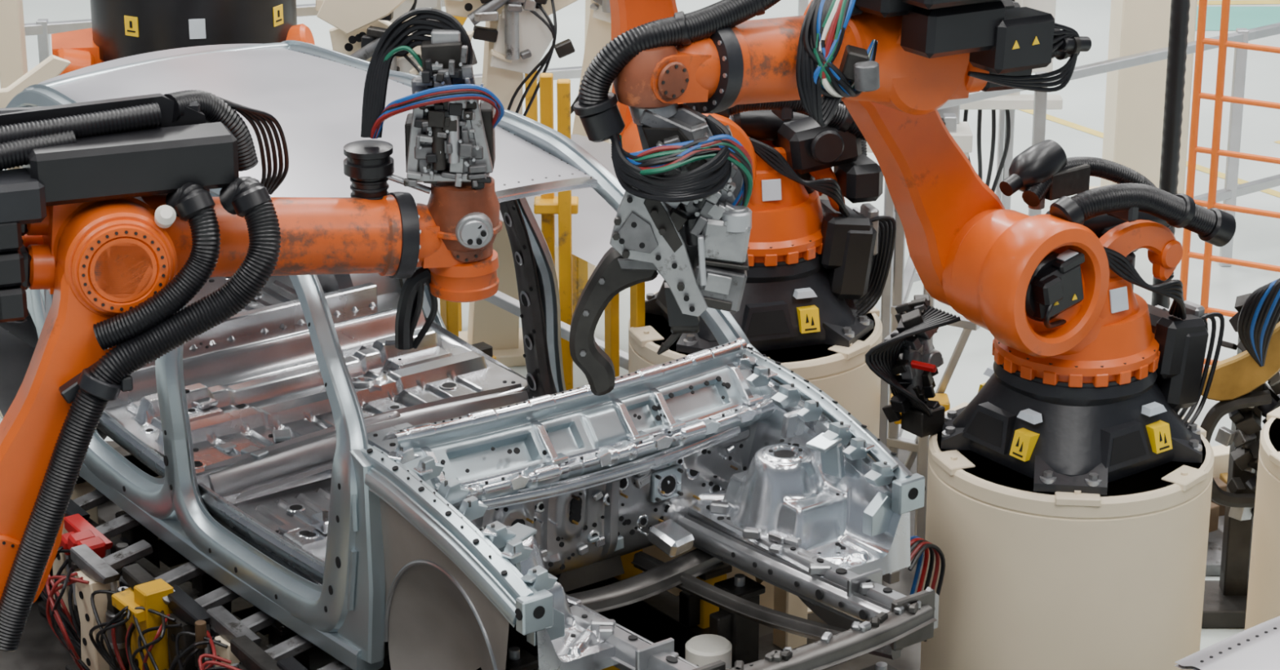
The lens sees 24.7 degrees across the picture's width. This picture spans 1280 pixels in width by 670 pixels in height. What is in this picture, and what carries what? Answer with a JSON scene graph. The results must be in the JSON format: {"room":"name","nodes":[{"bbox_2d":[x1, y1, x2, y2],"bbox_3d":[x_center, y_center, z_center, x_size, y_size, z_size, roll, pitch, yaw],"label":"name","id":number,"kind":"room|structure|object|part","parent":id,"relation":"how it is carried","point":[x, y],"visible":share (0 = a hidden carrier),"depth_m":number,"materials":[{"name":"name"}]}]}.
{"room":"factory floor","nodes":[
{"label":"factory floor","id":0,"kind":"room"},
{"bbox_2d":[0,0,1279,650],"bbox_3d":[0.000,-2.040,20.590,60.000,0.001,50.000,0,20,0],"label":"floor","id":1,"kind":"structure","parent":0,"point":[1256,238],"depth_m":18.40,"materials":[{"name":"white concrete"}]},
{"bbox_2d":[0,0,27,169],"bbox_3d":[-3.643,-0.689,14.136,1.668,1.990,1.230,-9,22,-22],"label":"gantry","id":2,"kind":"object","parent":1,"relation":"on","point":[13,55],"visible":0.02,"depth_m":14.62,"materials":[{"name":"beige metal"}]},
{"bbox_2d":[0,54,70,417],"bbox_3d":[-2.875,-0.509,13.982,0.730,1.760,0.464,-7,22,-19],"label":"tower","id":3,"kind":"object","parent":1,"relation":"on","point":[52,66],"visible":0.02,"depth_m":13.56,"materials":[{"name":"beige metal"}]},
{"bbox_2d":[0,598,74,669],"bbox_3d":[-2.400,1.216,11.846,0.312,0.020,0.644,0,21,0],"label":"floor plate","id":4,"kind":"object","parent":1,"relation":"on","point":[41,646],"depth_m":11.70,"materials":[{"name":"metal"}]},
{"bbox_2d":[97,500,123,522],"bbox_3d":[-2.355,0.791,12.984,0.120,0.020,0.232,0,21,0],"label":"floor plate","id":5,"kind":"object","parent":1,"relation":"on","point":[107,511],"depth_m":12.99,"materials":[{"name":"metal"}]},
{"bbox_3d":[-2.587,1.605,10.292,1.050,0.385,1.050,0,20,0],"label":"pedestal","id":6,"kind":"object","parent":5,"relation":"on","visible":0},
{"bbox_2d":[0,7,504,652],"bbox_3d":[-1.782,0.188,10.037,2.741,2.448,0.918,-7,22,-19],"label":"robot","id":7,"kind":"object","parent":6,"relation":"on","point":[110,210],"visible":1,"depth_m":9.67,"materials":[{"name":"metal"}]},
{"bbox_3d":[-1.964,0.282,9.748,0.859,1.394,0.209,-7,22,-19],"label":"link arm","id":8,"kind":"part","parent":7,"relation":"part of"},
{"bbox_2d":[308,645,337,669],"bbox_3d":[-1.264,1.293,11.641,0.120,0.020,0.208,0,21,0],"label":"floor plate","id":9,"kind":"object","parent":1,"relation":"on","point":[318,659],"depth_m":11.63,"materials":[{"name":"metal"}]},
{"bbox_2d":[37,475,315,669],"label":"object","id":10,"kind":"object","parent":9,"relation":"on","point":[117,593],"depth_m":11.19,"materials":[{"name":"metal"}]},
{"bbox_2d":[0,40,938,669],"bbox_3d":[-0.829,0.105,11.276,1.823,1.625,4.882,-15,25,-34],"label":"car body in white","id":11,"kind":"object","parent":10,"relation":"on","point":[362,493],"visible":0.89,"depth_m":10.63,"materials":[{"name":"metal"}]},
{"bbox_3d":[-1.387,-0.840,11.726,1.298,0.171,2.530,-15,25,-34],"label":"roof panel","id":12,"kind":"part","parent":11,"relation":"part of","materials":[{"name":"metal"}]},
{"bbox_2d":[598,591,817,669],"label":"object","id":13,"kind":"object","parent":9,"relation":"on","point":[703,633],"depth_m":11.39,"materials":[{"name":"metal"}]},
{"bbox_3d":[-0.690,1.002,11.412,1.800,0.690,5.300,-15,25,-34],"label":"frame","id":14,"kind":"part","parent":13,"relation":"part of","materials":[{"name":"metal"}]},
{"bbox_2d":[315,0,417,22],"bbox_3d":[-1.385,-1.452,16.077,0.730,2.060,0.465,0,21,0],"label":"tower","id":15,"kind":"object","parent":1,"relation":"on","point":[406,6],"visible":0.08,"depth_m":15.82,"materials":[{"name":"beige metal"}]},
{"bbox_2d":[316,0,474,288],"bbox_3d":[-1.141,-0.775,14.194,0.730,2.110,0.462,4,21,9],"label":"tower","id":16,"kind":"object","parent":1,"relation":"on","point":[359,25],"visible":0.16,"depth_m":13.79,"materials":[{"name":"beige metal"}]},
{"bbox_2d":[24,0,808,85],"bbox_3d":[-1.750,-1.423,17.297,5.800,1.150,0.072,-6,21,-15],"label":"fence","id":17,"kind":"object","parent":1,"relation":"on","point":[42,28],"visible":0.08,"depth_m":16.72,"materials":[{"name":"metal"}]},
{"bbox_2d":[444,0,577,367],"bbox_3d":[-0.631,-0.958,14.470,0.730,2.260,0.462,-4,21,-9],"label":"tower","id":18,"kind":"object","parent":1,"relation":"on","point":[516,35],"visible":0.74,"depth_m":14.20,"materials":[{"name":"beige metal"}]},
{"bbox_2d":[453,15,578,390],"bbox_3d":[-0.624,-0.823,14.027,0.470,2.318,1.785,-3,21,-8],"label":"support frame","id":19,"kind":"object","parent":1,"relation":"on","point":[564,204],"visible":0.41,"depth_m":13.27,"materials":[{"name":"yellow metal"}]},
{"bbox_2d":[440,133,664,337],"bbox_3d":[-0.100,-0.176,14.133,1.200,1.030,2.400,-15,25,-34],"label":"stand","id":20,"kind":"object","parent":1,"relation":"on","point":[592,227],"visible":0.11,"depth_m":13.81,"materials":[{"name":"white metal"}]},
{"bbox_2d":[555,0,613,289],"bbox_3d":[-0.175,-1.284,15.342,0.880,2.260,0.463,5,21,14],"label":"tower","id":21,"kind":"object","parent":1,"relation":"on","point":[599,28],"visible":0.1,"depth_m":15.21,"materials":[{"name":"beige metal"}]},
{"bbox_2d":[584,0,591,48],"bbox_3d":[-0.179,-1.571,16.251,0.730,2.160,0.466,-3,21,-9],"label":"tower","id":22,"kind":"object","parent":1,"relation":"on","point":[588,2],"visible":0.02,"depth_m":16.21,"materials":[{"name":"beige metal"}]},
{"bbox_2d":[824,642,920,669],"bbox_3d":[0.928,1.288,11.655,0.398,0.020,0.237,0,21,0],"label":"floor plate","id":23,"kind":"object","parent":1,"relation":"on","point":[909,659],"depth_m":11.61,"materials":[{"name":"metal"}]},
{"bbox_2d":[882,561,917,595],"bbox_3d":[1.100,1.035,12.331,0.164,0.020,0.329,0,21,0],"label":"floor plate","id":24,"kind":"object","parent":1,"relation":"on","point":[904,586],"depth_m":12.28,"materials":[{"name":"metal"}]},
{"bbox_2d":[628,291,882,613],"bbox_3d":[0.477,0.456,12.299,1.110,1.132,1.110,0,21,0],"label":"pedestal","id":25,"kind":"object","parent":24,"relation":"on","point":[842,373],"visible":0.24,"depth_m":11.86,"materials":[{"name":"beige metal"}]},
{"bbox_2d":[609,0,896,353],"bbox_3d":[0.033,-1.118,11.555,1.987,2.361,0.856,-7,21,-17],"label":"robot","id":26,"kind":"object","parent":25,"relation":"on","point":[817,266],"visible":0.56,"depth_m":11.76,"materials":[{"name":"metal"}]},
{"bbox_3d":[0.018,-1.303,11.767,0.517,1.477,0.209,-7,21,-17],"label":"link arm","id":27,"kind":"part","parent":26,"relation":"part of"},
{"bbox_2d":[879,180,979,554],"bbox_3d":[1.232,0.066,12.672,0.363,1.600,1.114,0,21,0],"label":"aluminium frame","id":28,"kind":"object","parent":24,"relation":"on","point":[900,281],"visible":0.29,"depth_m":12.43,"materials":[{"name":"metal"}]},
{"bbox_2d":[920,402,1213,669],"bbox_3d":[1.600,0.918,11.062,1.110,1.132,1.110,0,21,0],"label":"pedestal","id":29,"kind":"object","parent":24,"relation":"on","point":[1033,580],"visible":0.63,"depth_m":10.58,"materials":[{"name":"beige metal"}]},
{"bbox_2d":[568,0,1235,495],"bbox_3d":[0.872,-0.413,10.090,2.767,2.066,0.980,-14,25,-33],"label":"robot","id":30,"kind":"object","parent":29,"relation":"on","point":[1087,386],"visible":1,"depth_m":10.17,"materials":[{"name":"metal"}]},
{"bbox_3d":[0.959,-0.649,10.303,0.940,1.280,0.209,-15,25,-34],"label":"link arm","id":31,"kind":"part","parent":30,"relation":"part of"},
{"bbox_2d":[866,105,973,158],"bbox_3d":[1.300,-0.956,15.550,0.900,1.500,0.250,0,21,0],"label":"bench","id":32,"kind":"object","parent":1,"relation":"on","point":[961,131],"visible":0.06,"depth_m":15.41,"materials":[{"name":"metal"}]},
{"bbox_2d":[960,0,1062,209],"bbox_3d":[1.850,-1.702,15.978,0.900,2.603,0.425,0,21,0],"label":"tall cabinet","id":33,"kind":"object","parent":1,"relation":"on","point":[1006,104],"visible":0.27,"depth_m":16.03,"materials":[{"name":"metal"}]},
{"bbox_2d":[819,22,1279,321],"bbox_3d":[2.693,-0.873,15.556,4.541,1.340,0.079,-15,25,-34],"label":"railing","id":34,"kind":"object","parent":1,"relation":"on","point":[1232,190],"visible":0.2,"depth_m":15.71,"materials":[{"name":"metal"}]},
{"bbox_2d":[1088,0,1197,194],"bbox_3d":[2.930,-3.554,16.073,0.600,6.000,0.600,0,21,0],"label":"support column","id":35,"kind":"structure","parent":1,"relation":"on","point":[1135,96],"depth_m":16.69,"materials":[{"name":"beige paint"}]},
{"bbox_2d":[1019,0,1279,197],"bbox_3d":[5.245,-0.999,17.796,7.556,0.001,8.683,0,21,0],"label":"floor marking","id":36,"kind":"structure","parent":1,"relation":"on","point":[1248,17],"depth_m":21.24,"materials":[{"name":"paint"}]},
{"bbox_2d":[1151,0,1190,309],"bbox_3d":[2.460,-1.932,13.191,0.090,4.980,0.155,0,21,0],"label":"post","id":37,"kind":"object","parent":1,"relation":"on","point":[1180,9],"visible":0.46,"depth_m":13.45,"materials":[{"name":"plastic"}]},
{"bbox_2d":[1174,616,1279,669],"bbox_3d":[2.410,1.513,9.630,1.000,1.020,0.900,-15,25,-34],"label":"panel","id":38,"kind":"object","parent":1,"relation":"on","point":[1257,647],"visible":1,"depth_m":9.53,"materials":[{"name":"white metal"}]},
{"bbox_2d":[1205,444,1253,576],"bbox_3d":[2.522,0.626,13.030,1.173,0.301,1.472,0,21,0],"label":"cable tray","id":39,"kind":"object","parent":1,"relation":"on","point":[1221,453],"visible":0.04,"depth_m":12.63,"materials":[{"name":"steel"},{"name":"rubber"}]},
{"bbox_2d":[1179,0,1279,372],"bbox_3d":[3.077,-1.412,13.798,0.763,3.620,0.694,-3,21,-9],"label":"fence","id":40,"kind":"object","parent":1,"relation":"on","point":[1223,42],"visible":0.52,"depth_m":14.10,"materials":[{"name":"orange metal"}]},
{"bbox_2d":[1200,278,1279,628],"bbox_3d":[2.443,0.422,11.781,0.485,1.558,0.325,0,21,0],"label":"robotic arm","id":41,"kind":"object","parent":1,"relation":"on","point":[1240,388],"visible":0.8,"depth_m":11.71,"materials":[{"name":"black metal"}]},
{"bbox_2d":[1244,406,1279,630],"bbox_3d":[2.840,0.918,11.062,1.110,1.132,1.110,0,21,0],"label":"pedestal","id":42,"kind":"object","parent":1,"relation":"on","point":[1263,603],"visible":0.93,"depth_m":10.90,"materials":[{"name":"beige metal"}]},
{"bbox_3d":[-2.280,-0.687,15.330,1.040,1.150,1.040,0,20,0],"label":"pedestal","id":43,"kind":"object","parent":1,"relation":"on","visible":0},
{"bbox_2d":[51,0,315,75],"bbox_3d":[-2.340,-2.256,14.743,1.360,2.200,1.042,0,21,0],"label":"robot","id":44,"kind":"object","parent":43,"relation":"on","point":[121,28],"visible":0.47,"depth_m":14.56,"materials":[{"name":"orange metal"}]}
]}

